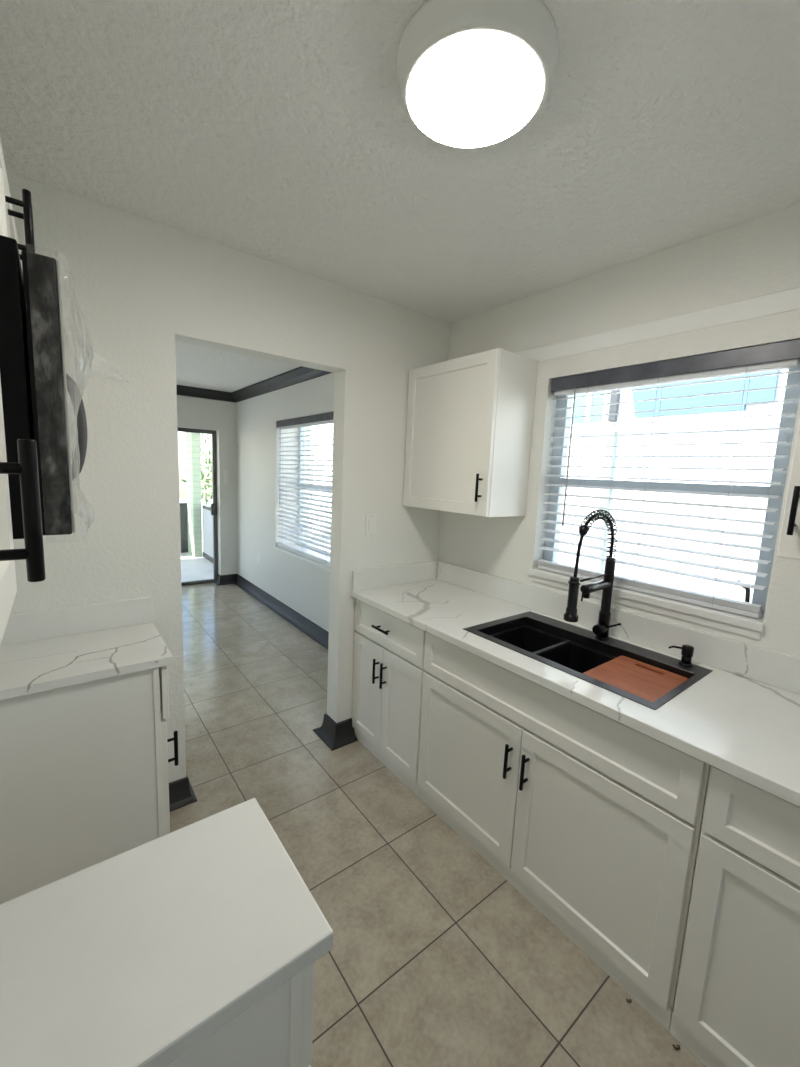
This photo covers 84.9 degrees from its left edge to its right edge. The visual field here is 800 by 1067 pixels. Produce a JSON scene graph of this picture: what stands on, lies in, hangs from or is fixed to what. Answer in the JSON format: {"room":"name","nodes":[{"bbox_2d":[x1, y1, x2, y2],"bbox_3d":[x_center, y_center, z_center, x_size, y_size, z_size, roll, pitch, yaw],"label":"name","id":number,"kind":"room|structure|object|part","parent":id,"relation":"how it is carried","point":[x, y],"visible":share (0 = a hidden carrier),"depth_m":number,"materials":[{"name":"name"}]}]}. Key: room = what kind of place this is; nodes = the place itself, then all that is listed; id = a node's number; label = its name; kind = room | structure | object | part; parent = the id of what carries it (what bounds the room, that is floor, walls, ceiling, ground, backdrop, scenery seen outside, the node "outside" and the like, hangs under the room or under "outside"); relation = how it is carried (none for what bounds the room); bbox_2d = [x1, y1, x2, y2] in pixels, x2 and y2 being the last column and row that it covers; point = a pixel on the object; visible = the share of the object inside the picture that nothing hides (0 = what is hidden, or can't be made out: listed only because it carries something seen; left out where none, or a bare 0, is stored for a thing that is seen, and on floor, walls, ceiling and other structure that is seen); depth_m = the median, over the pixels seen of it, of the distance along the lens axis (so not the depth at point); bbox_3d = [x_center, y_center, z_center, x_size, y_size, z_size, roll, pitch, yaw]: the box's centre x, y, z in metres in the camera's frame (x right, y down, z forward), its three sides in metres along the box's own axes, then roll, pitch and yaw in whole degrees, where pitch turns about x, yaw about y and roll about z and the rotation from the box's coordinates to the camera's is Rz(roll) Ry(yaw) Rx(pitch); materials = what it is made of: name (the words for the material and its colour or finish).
{"room":"kitchen","nodes":[
{"label":"kitchen","id":0,"kind":"room"},
{"bbox_2d":[177,395,236,574],"bbox_3d":[-3.757,-0.501,4.875,3.730,2.535,0.240,-4,10,-38],"label":"wall","id":1,"kind":"structure","parent":0,"point":[219,416],"depth_m":5.78,"materials":[{"name":"white paint"}]},
{"bbox_2d":[177,427,217,585],"bbox_3d":[-3.212,-0.299,5.355,1.858,2.048,0.072,-4,10,-38],"label":"door","id":2,"kind":"structure","parent":1,"relation":"in","point":[213,433],"depth_m":5.86,"materials":[{"name":"brown metal"}]},
{"bbox_3d":[-2.510,-0.323,5.870,0.050,0.160,0.022,-4,10,-38],"label":"handle","id":3,"kind":"part","parent":2,"relation":"part of","materials":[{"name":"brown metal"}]},
{"bbox_2d":[223,477,227,483],"bbox_3d":[-2.316,-0.705,5.810,0.056,0.085,0.010,-4,10,-38],"label":"light switch","id":4,"kind":"object","parent":1,"relation":"attached to","point":[225,479],"visible":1,"depth_m":5.80,"materials":[{"name":"white plastic"}]},
{"bbox_2d":[6,171,450,782],"bbox_3d":[-0.641,-0.005,2.262,2.790,2.535,0.120,-4,10,-38],"label":"wall partition","id":5,"kind":"structure","parent":0,"point":[142,286],"depth_m":1.86,"materials":[{"name":"white paint"}]},
{"bbox_2d":[0,596,150,645],"bbox_3d":[-1.334,0.344,1.687,0.655,0.112,0.021,-4,10,-38],"label":"backsplash","id":6,"kind":"structure","parent":5,"relation":"attached to","point":[25,626],"depth_m":1.72,"materials":[{"name":"stone"}]},
{"bbox_2d":[169,774,196,811],"bbox_3d":[-1.456,1.238,1.836,1.079,0.120,0.197,-4,10,-38],"label":"baseboard","id":7,"kind":"structure","parent":5,"relation":"attached to","point":[181,793],"depth_m":2.07,"materials":[{"name":"black"}]},
{"bbox_2d":[176,366,332,402],"bbox_3d":[-2.459,-1.429,3.123,3.730,0.108,3.830,-4,10,-38],"label":"crown molding","id":8,"kind":"structure","parent":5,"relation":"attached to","point":[300,374],"depth_m":4.96,"materials":[{"name":"black wood"}]},
{"bbox_2d":[365,514,376,534],"bbox_3d":[-0.168,-0.051,2.541,0.074,0.123,0.010,-4,10,-38],"label":"light switch","id":9,"kind":"object","parent":5,"relation":"attached to","point":[370,524],"visible":1,"depth_m":2.54,"materials":[{"name":"white plastic"}]},
{"bbox_2d":[352,561,436,591],"bbox_3d":[-0.017,0.257,2.706,0.643,0.122,0.021,-4,10,-38],"label":"backsplash","id":10,"kind":"structure","parent":5,"relation":"attached to","point":[378,577],"depth_m":2.67,"materials":[{"name":"stone"}]},
{"bbox_2d":[236,373,333,631],"bbox_3d":[-0.951,-0.347,4.647,0.410,2.535,4.070,-4,10,-38],"label":"wall","id":11,"kind":"structure","parent":0,"point":[302,586],"depth_m":4.97,"materials":[{"name":"white paint"}]},
{"bbox_2d":[214,574,357,750],"bbox_3d":[-1.361,0.897,4.342,0.734,0.120,4.127,-4,10,-38],"label":"baseboard","id":12,"kind":"structure","parent":11,"relation":"attached to","point":[334,735],"depth_m":4.28,"materials":[{"name":"black wood"}]},
{"bbox_2d":[273,427,331,571],"bbox_3d":[-0.859,-0.449,4.426,0.345,1.405,1.320,-4,10,-38],"label":"window","id":13,"kind":"structure","parent":11,"relation":"in","point":[317,553],"depth_m":4.81,"materials":[{"name":"white plastic"}]},
{"bbox_3d":[-0.912,0.237,4.502,0.285,0.022,1.314,-4,10,-38],"label":"sill","id":14,"kind":"part","parent":13,"relation":"part of","materials":[{"name":"white"}]},
{"bbox_2d":[276,412,333,565],"bbox_3d":[-0.948,-0.455,4.355,0.063,1.370,1.310,-4,10,-38],"label":"window blind","id":15,"kind":"object","parent":13,"relation":"attached to","point":[325,418],"visible":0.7,"depth_m":4.33,"materials":[{"name":"white plastic"}]},
{"bbox_3d":[-1.256,-0.497,4.760,0.050,1.295,0.002,-4,10,-38],"label":"ladder cord","id":16,"kind":"part","parent":15,"relation":"part of","materials":[{"name":"white fabric"}]},
{"bbox_3d":[-0.973,0.212,4.450,0.048,0.020,1.298,-4,10,-38],"label":"rail","id":17,"kind":"part","parent":15,"relation":"part of","materials":[{"name":"white plastic"}]},
{"bbox_3d":[-0.944,-0.428,4.362,0.050,1.295,0.002,-4,10,-38],"label":"ladder cord","id":18,"kind":"part","parent":15,"relation":"part of","materials":[{"name":"white fabric"}]},
{"bbox_3d":[-0.915,-1.088,4.272,0.046,0.077,1.286,-4,10,-38],"label":"head rail","id":19,"kind":"part","parent":15,"relation":"part of","materials":[{"name":"white plastic"}]},
{"bbox_3d":[-0.748,-0.453,4.512,0.044,0.044,1.250,-4,10,-38],"label":"meeting rail","id":20,"kind":"part","parent":13,"relation":"part of","materials":[{"name":"white plastic"}]},
{"bbox_2d":[0,0,799,391],"bbox_3d":[-1.068,-1.350,1.675,4.950,0.250,8.290,-4,10,-38],"label":"ceiling","id":21,"kind":"structure","parent":0,"point":[281,132],"depth_m":1.24,"materials":[{"name":"white paint"}]},
{"bbox_2d":[397,0,558,147],"bbox_3d":[0.172,-1.038,1.014,0.363,0.077,0.363,-4,10,-38],"label":"ceiling light","id":22,"kind":"object","parent":21,"relation":"attached to","point":[471,73],"visible":1,"depth_m":0.94,"materials":[{"name":"white plastic"}]},
{"bbox_2d":[408,32,542,147],"bbox_3d":[0.171,-1.007,1.018,0.308,0.012,0.308,-4,10,-38],"label":"diffuser","id":23,"kind":"object","parent":22,"relation":"attached to","point":[466,89],"depth_m":0.98,"materials":[{"name":"white plastic"}]},
{"bbox_2d":[170,582,705,1066],"bbox_3d":[-1.347,1.335,2.047,4.300,0.120,8.090,-4,10,-38],"label":"floor","id":24,"kind":"structure","parent":0,"point":[435,959],"depth_m":1.67,"materials":[{"name":"beige tile"}]},
{"bbox_2d":[0,666,178,903],"bbox_3d":[-1.223,0.894,1.608,0.675,0.882,0.422,-4,10,-38],"label":"base cabinet","id":25,"kind":"object","parent":24,"relation":"on","point":[84,779],"visible":0.68,"depth_m":1.46,"materials":[{"name":"white wood"}]},
{"bbox_2d":[0,621,172,699],"bbox_3d":[-1.209,0.443,1.538,0.661,0.032,0.432,-4,10,-38],"label":"countertop","id":26,"kind":"structure","parent":25,"relation":"on","point":[29,667],"depth_m":1.53,"materials":[{"name":"stone"}]},
{"bbox_3d":[-1.010,0.844,1.766,0.019,0.806,0.422,-4,10,-38],"label":"frame","id":27,"kind":"part","parent":25,"relation":"part of","materials":[{"name":"white paint"}]},
{"bbox_3d":[-0.975,0.553,1.744,0.020,0.189,0.414,-4,10,-38],"label":"drawer","id":28,"kind":"part","parent":25,"relation":"part of","materials":[{"name":"white paint"}]},
{"bbox_3d":[-0.999,0.953,1.794,0.020,0.595,0.414,-4,10,-38],"label":"door","id":29,"kind":"part","parent":25,"relation":"part of","materials":[{"name":"white paint"}]},
{"bbox_3d":[-0.860,0.815,1.651,0.040,0.137,0.014,-4,10,-38],"label":"handle","id":30,"kind":"part","parent":25,"relation":"part of","materials":[{"name":"black metal"}]},
{"bbox_2d":[167,962,313,1066],"bbox_3d":[-0.476,1.058,0.656,0.675,0.882,0.314,-4,10,-38],"label":"base cabinet","id":31,"kind":"object","parent":24,"relation":"on","point":[276,1031],"visible":0.11,"depth_m":0.63,"materials":[{"name":"white wood"}]},
{"bbox_2d":[0,798,332,1066],"bbox_3d":[-0.463,0.606,0.587,0.661,0.032,0.336,-4,10,-38],"label":"countertop","id":32,"kind":"structure","parent":31,"relation":"on","point":[135,957],"depth_m":0.63,"materials":[{"name":"stone"}]},
{"bbox_3d":[-0.263,1.007,0.815,0.019,0.806,0.314,-4,10,-38],"label":"frame","id":33,"kind":"part","parent":31,"relation":"part of","materials":[{"name":"white paint"}]},
{"bbox_3d":[-0.235,0.717,0.787,0.020,0.189,0.306,-4,10,-38],"label":"drawer","id":34,"kind":"part","parent":31,"relation":"part of","materials":[{"name":"white paint"}]},
{"bbox_2d":[352,599,425,795],"bbox_3d":[0.144,0.826,2.545,0.678,0.882,0.617,-4,10,-38],"label":"base cabinet","id":35,"kind":"object","parent":24,"relation":"on","point":[388,663],"visible":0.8,"depth_m":2.32,"materials":[{"name":"white wood"}]},
{"bbox_3d":[-0.184,0.891,2.502,0.020,0.595,0.293,-4,10,-38],"label":"door","id":36,"kind":"part","parent":35,"relation":"part of","materials":[{"name":"white paint"}]},
{"bbox_3d":[-0.131,0.744,2.372,0.040,0.137,0.014,-4,10,-38],"label":"handle","id":37,"kind":"part","parent":35,"relation":"part of","materials":[{"name":"black metal"}]},
{"bbox_3d":[-0.097,0.506,2.308,0.040,0.014,0.137,-4,10,-38],"label":"handle","id":38,"kind":"part","parent":35,"relation":"part of","materials":[{"name":"black metal"}]},
{"bbox_3d":[-0.090,0.753,2.319,0.040,0.137,0.014,-4,10,-38],"label":"handle","id":39,"kind":"part","parent":35,"relation":"part of","materials":[{"name":"black metal"}]},
{"bbox_3d":[-0.070,0.513,2.323,0.020,0.189,0.609,-4,10,-38],"label":"drawer","id":40,"kind":"part","parent":35,"relation":"part of","materials":[{"name":"white paint"}]},
{"bbox_3d":[0.003,0.932,2.263,0.020,0.595,0.313,-4,10,-38],"label":"door","id":41,"kind":"part","parent":35,"relation":"part of","materials":[{"name":"white paint"}]},
{"bbox_2d":[417,632,710,1030],"bbox_3d":[0.686,0.944,1.855,0.678,0.882,1.150,-4,10,-38],"label":"base cabinet","id":42,"kind":"object","parent":24,"relation":"on","point":[595,820],"visible":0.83,"depth_m":1.50,"materials":[{"name":"white wood"}]},
{"bbox_3d":[0.279,0.993,1.911,0.020,0.595,0.567,-4,10,-38],"label":"door","id":43,"kind":"part","parent":42,"relation":"part of","materials":[{"name":"white paint"}]},
{"bbox_3d":[0.414,0.870,1.678,0.040,0.137,0.014,-4,10,-38],"label":"handle","id":44,"kind":"part","parent":42,"relation":"part of","materials":[{"name":"black metal"}]},
{"bbox_3d":[0.461,0.880,1.618,0.040,0.137,0.014,-4,10,-38],"label":"handle","id":45,"kind":"part","parent":42,"relation":"part of","materials":[{"name":"black metal"}]},
{"bbox_2d":[351,578,799,806],"bbox_3d":[0.722,0.493,1.787,0.666,0.032,2.419,-4,10,-38],"label":"countertop","id":46,"kind":"structure","parent":42,"relation":"on","point":[747,729],"depth_m":1.41,"materials":[{"name":"stone"}]},
{"bbox_2d":[463,611,712,709],"bbox_3d":[0.724,0.584,1.824,0.499,0.228,0.816,-4,10,-38],"label":"sink","id":47,"kind":"object","parent":46,"relation":"in","point":[573,650],"visible":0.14,"depth_m":1.91,"materials":[{"name":"grey"}]},
{"bbox_3d":[0.564,0.576,1.989,0.294,0.186,0.232,-4,10,-38],"label":"bowl","id":48,"kind":"part","parent":47,"relation":"part of","materials":[{"name":"black metal"}]},
{"bbox_3d":[0.786,0.625,1.706,0.294,0.186,0.456,-4,10,-38],"label":"bowl","id":49,"kind":"part","parent":47,"relation":"part of","materials":[{"name":"black metal"}]},
{"bbox_2d":[477,617,694,678],"bbox_3d":[0.713,0.498,1.788,0.370,0.041,0.752,-4,10,-38],"label":"shelf","id":50,"kind":"object","parent":47,"relation":"attached to","point":[566,638],"depth_m":1.93,"materials":[{"name":"black metal"}]},
{"bbox_2d":[582,656,687,701],"bbox_3d":[0.856,0.536,1.604,0.348,0.020,0.251,-4,10,-38],"label":"cutting board","id":51,"kind":"object","parent":47,"relation":"on","point":[648,682],"visible":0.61,"depth_m":1.60,"materials":[{"name":"brown wood"}]},
{"bbox_2d":[668,644,693,666],"bbox_3d":[1.089,0.465,1.692,0.048,0.075,0.085,-4,10,-38],"label":"soap dispenser","id":52,"kind":"object","parent":47,"relation":"on","point":[687,651],"visible":1,"depth_m":1.67,"materials":[{"name":"black metal"}]},
{"bbox_2d":[563,509,620,639],"bbox_3d":[0.812,0.189,1.791,0.332,0.572,0.106,-4,10,-38],"label":"faucet","id":53,"kind":"object","parent":46,"relation":"on","point":[601,630],"visible":1,"depth_m":1.82,"materials":[{"name":"black metal"}]},
{"bbox_3d":[0.818,0.231,1.831,0.190,0.056,0.038,-4,10,-39],"label":"pot spout","id":54,"kind":"part","parent":53,"relation":"part of","materials":[{"name":"black metal"}]},
{"bbox_3d":[0.917,0.394,1.876,0.057,0.036,0.011,8,9,33],"label":"lever","id":55,"kind":"part","parent":53,"relation":"part of","materials":[{"name":"black metal"}]},
{"bbox_3d":[0.627,1.069,1.467,0.020,0.595,0.565,-4,10,-38],"label":"door","id":56,"kind":"part","parent":42,"relation":"part of","materials":[{"name":"white paint"}]},
{"bbox_3d":[0.474,0.920,1.685,0.019,0.806,1.150,-4,10,-38],"label":"frame","id":57,"kind":"part","parent":42,"relation":"part of","materials":[{"name":"white paint"}]},
{"bbox_2d":[669,765,799,1066],"bbox_3d":[1.227,1.063,1.164,0.678,0.882,0.617,-4,10,-38],"label":"base cabinet","id":58,"kind":"object","parent":24,"relation":"on","point":[737,1002],"visible":0.77,"depth_m":1.13,"materials":[{"name":"white wood"}]},
{"bbox_3d":[1.016,1.039,0.995,0.019,0.806,0.617,-4,10,-38],"label":"frame","id":59,"kind":"part","parent":58,"relation":"part of","materials":[{"name":"white paint"}]},
{"bbox_3d":[1.014,0.750,0.942,0.020,0.189,0.605,-4,10,-38],"label":"drawer","id":60,"kind":"part","parent":58,"relation":"part of","materials":[{"name":"white paint"}]},
{"bbox_2d":[437,203,799,656],"bbox_3d":[1.472,0.192,1.503,0.200,2.535,3.700,-4,10,-38],"label":"wall","id":61,"kind":"structure","parent":0,"point":[504,547],"depth_m":2.05,"materials":[{"name":"white paint"}]},
{"bbox_2d":[403,348,537,516],"bbox_3d":[0.346,-0.525,2.437,0.360,0.798,0.668,-4,10,-38],"label":"upper cabinet","id":62,"kind":"object","parent":61,"relation":"attached to","point":[469,426],"visible":1,"depth_m":2.25,"materials":[{"name":"white paint"}]},
{"bbox_3d":[0.259,-0.519,2.370,0.019,0.798,0.668,-4,10,-38],"label":"frame","id":63,"kind":"part","parent":62,"relation":"part of","materials":[{"name":"white paint"}]},
{"bbox_3d":[0.386,-0.225,2.147,0.040,0.137,0.014,-4,10,-38],"label":"handle","id":64,"kind":"part","parent":62,"relation":"part of","materials":[{"name":"black metal"}]},
{"bbox_2d":[437,561,799,693],"bbox_3d":[0.987,0.403,1.966,0.021,0.122,2.398,-4,10,-38],"label":"backsplash","id":65,"kind":"structure","parent":61,"relation":"attached to","point":[781,670],"depth_m":1.84,"materials":[{"name":"stone"}]},
{"bbox_2d":[447,204,799,360],"bbox_3d":[1.434,-0.919,1.281,0.022,0.276,3.694,-4,10,-38],"label":"wall","id":66,"kind":"structure","parent":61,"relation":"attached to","point":[758,257],"depth_m":1.78,"materials":[{"name":"white paint"}]},
{"bbox_2d":[516,288,799,361],"bbox_3d":[1.426,-0.751,1.304,0.022,0.062,3.694,-4,10,-38],"label":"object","id":67,"kind":"object","parent":61,"relation":"attached to","point":[789,300],"depth_m":1.72,"materials":[{"name":"white paint"}]},
{"bbox_2d":[528,367,799,638],"bbox_3d":[1.067,-0.202,1.925,0.155,1.041,0.993,-4,10,-38],"label":"window","id":68,"kind":"structure","parent":61,"relation":"in","point":[739,624],"depth_m":1.75,"materials":[{"name":"white plastic"}]},
{"bbox_3d":[1.026,0.283,1.975,0.103,0.064,0.993,-4,10,-38],"label":"sill","id":69,"kind":"part","parent":68,"relation":"part of","materials":[{"name":"white"}]},
{"bbox_3d":[1.105,-0.209,1.949,0.044,0.044,0.855,-4,10,-38],"label":"meeting rail","id":70,"kind":"part","parent":68,"relation":"part of","materials":[{"name":"white plastic"}]},
{"bbox_2d":[538,339,799,617],"bbox_3d":[1.052,-0.232,1.904,0.063,0.970,0.952,-4,10,-38],"label":"window blind","id":71,"kind":"object","parent":68,"relation":"attached to","point":[786,354],"visible":0.99,"depth_m":1.78,"materials":[{"name":"white plastic"}]},
{"bbox_3d":[0.884,-0.245,2.131,0.050,0.898,0.002,-4,10,-38],"label":"ladder cord","id":72,"kind":"part","parent":71,"relation":"part of","materials":[{"name":"grey plastic"}]},
{"bbox_3d":[1.072,-0.203,1.891,0.050,0.898,0.002,-4,10,-38],"label":"ladder cord","id":73,"kind":"part","parent":71,"relation":"part of","materials":[{"name":"white fabric"}]},
{"bbox_3d":[1.037,0.237,1.973,0.048,0.020,0.940,-4,10,-38],"label":"rail","id":74,"kind":"part","parent":71,"relation":"part of","materials":[{"name":"white plastic"}]},
{"bbox_3d":[1.077,-0.668,1.848,0.046,0.074,0.928,-4,10,-38],"label":"head rail","id":75,"kind":"part","parent":71,"relation":"part of","materials":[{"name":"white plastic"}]},
{"bbox_3d":[1.256,-0.163,1.657,0.050,0.898,0.002,-4,10,-38],"label":"ladder cord","id":76,"kind":"part","parent":71,"relation":"part of","materials":[{"name":"white fabric"}]},
{"bbox_2d":[777,418,799,559],"bbox_3d":[1.369,-0.300,1.134,0.360,0.798,0.462,-4,10,-38],"label":"upper cabinet","id":77,"kind":"object","parent":61,"relation":"attached to","point":[789,542],"visible":1,"depth_m":1.24,"materials":[{"name":"white paint"}]},
{"bbox_3d":[1.108,-0.064,1.228,0.040,0.137,0.014,-4,10,-38],"label":"handle","id":78,"kind":"part","parent":77,"relation":"part of","materials":[{"name":"black metal"}]},
{"bbox_3d":[-0.515,0.316,-0.034,0.150,2.535,3.700,-4,10,-38],"label":"wall","id":79,"kind":"structure","parent":0,"visible":0},
{"bbox_2d":[0,139,34,259],"bbox_3d":[-0.902,-0.615,0.806,0.350,0.285,0.762,-4,10,-38],"label":"upper cabinet","id":80,"kind":"object","parent":79,"relation":"attached to","point":[7,220],"visible":0.53,"depth_m":0.88,"materials":[{"name":"white paint"}]},
{"bbox_3d":[-0.688,-0.595,0.735,0.020,0.279,0.376,-4,10,-38],"label":"door","id":81,"kind":"part","parent":80,"relation":"part of","materials":[{"name":"white paint"}]},
{"bbox_3d":[-0.920,-0.646,1.030,0.020,0.279,0.375,-4,10,-38],"label":"door","id":82,"kind":"part","parent":80,"relation":"part of","materials":[{"name":"white paint"}]},
{"bbox_3d":[-0.762,-0.619,0.878,0.040,0.137,0.014,-4,10,-38],"label":"handle","id":83,"kind":"part","parent":80,"relation":"part of","materials":[{"name":"black metal"}]},
{"bbox_3d":[-0.798,-0.627,0.924,0.040,0.137,0.014,-4,10,-38],"label":"handle","id":84,"kind":"part","parent":80,"relation":"part of","materials":[{"name":"black metal"}]},
{"bbox_2d":[0,235,92,538],"bbox_3d":[-0.855,-0.250,0.902,0.507,0.444,0.763,-4,10,-38],"label":"microwave","id":85,"kind":"object","parent":80,"relation":"attached to","point":[35,382],"visible":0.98,"depth_m":0.67,"materials":[{"name":"black metal"}]},
{"bbox_3d":[-0.727,-0.246,0.910,0.040,0.420,0.607,-4,10,-38],"label":"door","id":86,"kind":"part","parent":85,"relation":"part of","materials":[{"name":"black glass"}]},
{"bbox_3d":[-0.710,-0.247,0.924,0.004,0.416,0.605,-4,10,-38],"label":"door glass","id":87,"kind":"part","parent":85,"relation":"part of","materials":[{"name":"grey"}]},
{"bbox_3d":[-0.856,-0.277,1.148,0.058,0.278,0.025,-4,10,-38],"label":"handle","id":88,"kind":"part","parent":85,"relation":"part of","materials":[{"name":"grey metal"}]},
{"bbox_2d":[0,378,45,644],"bbox_3d":[-0.561,-0.283,0.392,0.350,0.798,0.382,-4,10,-38],"label":"upper cabinet","id":89,"kind":"object","parent":79,"relation":"attached to","point":[27,467],"visible":1,"depth_m":0.42,"materials":[{"name":"white paint"}]},
{"bbox_3d":[-0.446,-0.286,0.447,0.020,0.792,0.320,-4,10,-38],"label":"door","id":90,"kind":"part","parent":89,"relation":"part of","materials":[{"name":"white paint"}]},
{"bbox_3d":[-0.367,-0.021,0.415,0.040,0.137,0.014,-4,10,-38],"label":"handle","id":91,"kind":"part","parent":89,"relation":"part of","materials":[{"name":"black metal"}]},
{"label":"outside","id":92,"kind":"structure","parent":0,"visible":0},
{"bbox_2d":[180,499,330,551],"bbox_3d":[-3.476,0.647,7.769,28.000,0.199,32.000,-4,10,-38],"label":"ground","id":93,"kind":"structure","parent":92,"point":[181,500],"depth_m":12.78,"materials":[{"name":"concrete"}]},
{"bbox_2d":[180,434,211,506],"bbox_3d":[-3.745,-1.500,10.433,2.819,3.320,3.258,-4,10,-38],"label":"bush","id":94,"kind":"object","parent":93,"relation":"on","point":[206,476],"visible":0.05,"depth_m":10.27,"materials":[{"name":"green plant"}]},
{"bbox_2d":[181,551,213,581],"bbox_3d":[-4.919,0.644,6.149,4.540,0.120,2.859,-4,10,-38],"label":"patio slab","id":95,"kind":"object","parent":93,"relation":"on","point":[193,568],"depth_m":6.92,"materials":[{"name":"concrete"}]},
{"bbox_2d":[178,455,187,552],"bbox_3d":[-5.492,-0.711,6.748,4.300,2.348,0.120,-4,10,-38],"label":"wall","id":96,"kind":"structure","parent":95,"relation":"on","point":[182,506],"depth_m":8.06,"materials":[{"name":"grey paint"}]},
{"bbox_3d":[-3.995,-0.799,7.866,0.040,2.348,0.055,-4,10,-38],"label":"post","id":97,"kind":"part","parent":96,"relation":"part of","materials":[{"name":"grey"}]},
{"bbox_3d":[-3.944,-0.113,8.104,0.255,0.810,0.020,-4,10,-38],"label":"kick panel","id":98,"kind":"part","parent":96,"relation":"part of","materials":[{"name":"grey metal"}]},
{"bbox_2d":[186,432,201,556],"bbox_3d":[-3.680,-0.778,7.812,0.140,2.348,0.460,-4,10,-38],"label":"patio column","id":99,"kind":"structure","parent":95,"relation":"on","point":[193,448],"depth_m":7.69,"materials":[{"name":"white paint"}]},
{"bbox_2d":[202,505,212,562],"bbox_3d":[-2.870,-0.622,6.938,0.054,2.348,1.917,-4,10,-38],"label":"wall","id":100,"kind":"structure","parent":95,"relation":"on","point":[207,518],"depth_m":7.50,"materials":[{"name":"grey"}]},
{"bbox_3d":[-2.887,-0.345,6.971,0.037,0.050,1.917,-4,10,-38],"label":"rail","id":101,"kind":"part","parent":100,"relation":"part of","materials":[{"name":"grey metal"}]},
{"bbox_2d":[312,369,787,602],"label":"window","id":102,"kind":"structure","parent":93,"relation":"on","point":[685,582],"depth_m":5.00,"materials":[{"name":"clear glass"}]},
{"bbox_3d":[2.393,-1.746,5.812,0.005,0.560,0.170,-4,10,-38],"label":"pane","id":103,"kind":"part","parent":102,"relation":"part of","materials":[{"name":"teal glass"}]},
{"bbox_3d":[2.540,-1.714,5.625,0.005,0.560,0.170,-4,10,-38],"label":"pane","id":104,"kind":"part","parent":102,"relation":"part of","materials":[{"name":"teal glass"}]},
{"bbox_3d":[3.221,-1.625,4.789,0.040,0.610,1.430,-4,10,-38],"label":"siding panel","id":105,"kind":"part","parent":102,"relation":"part of","materials":[{"name":"blue"}]}
]}

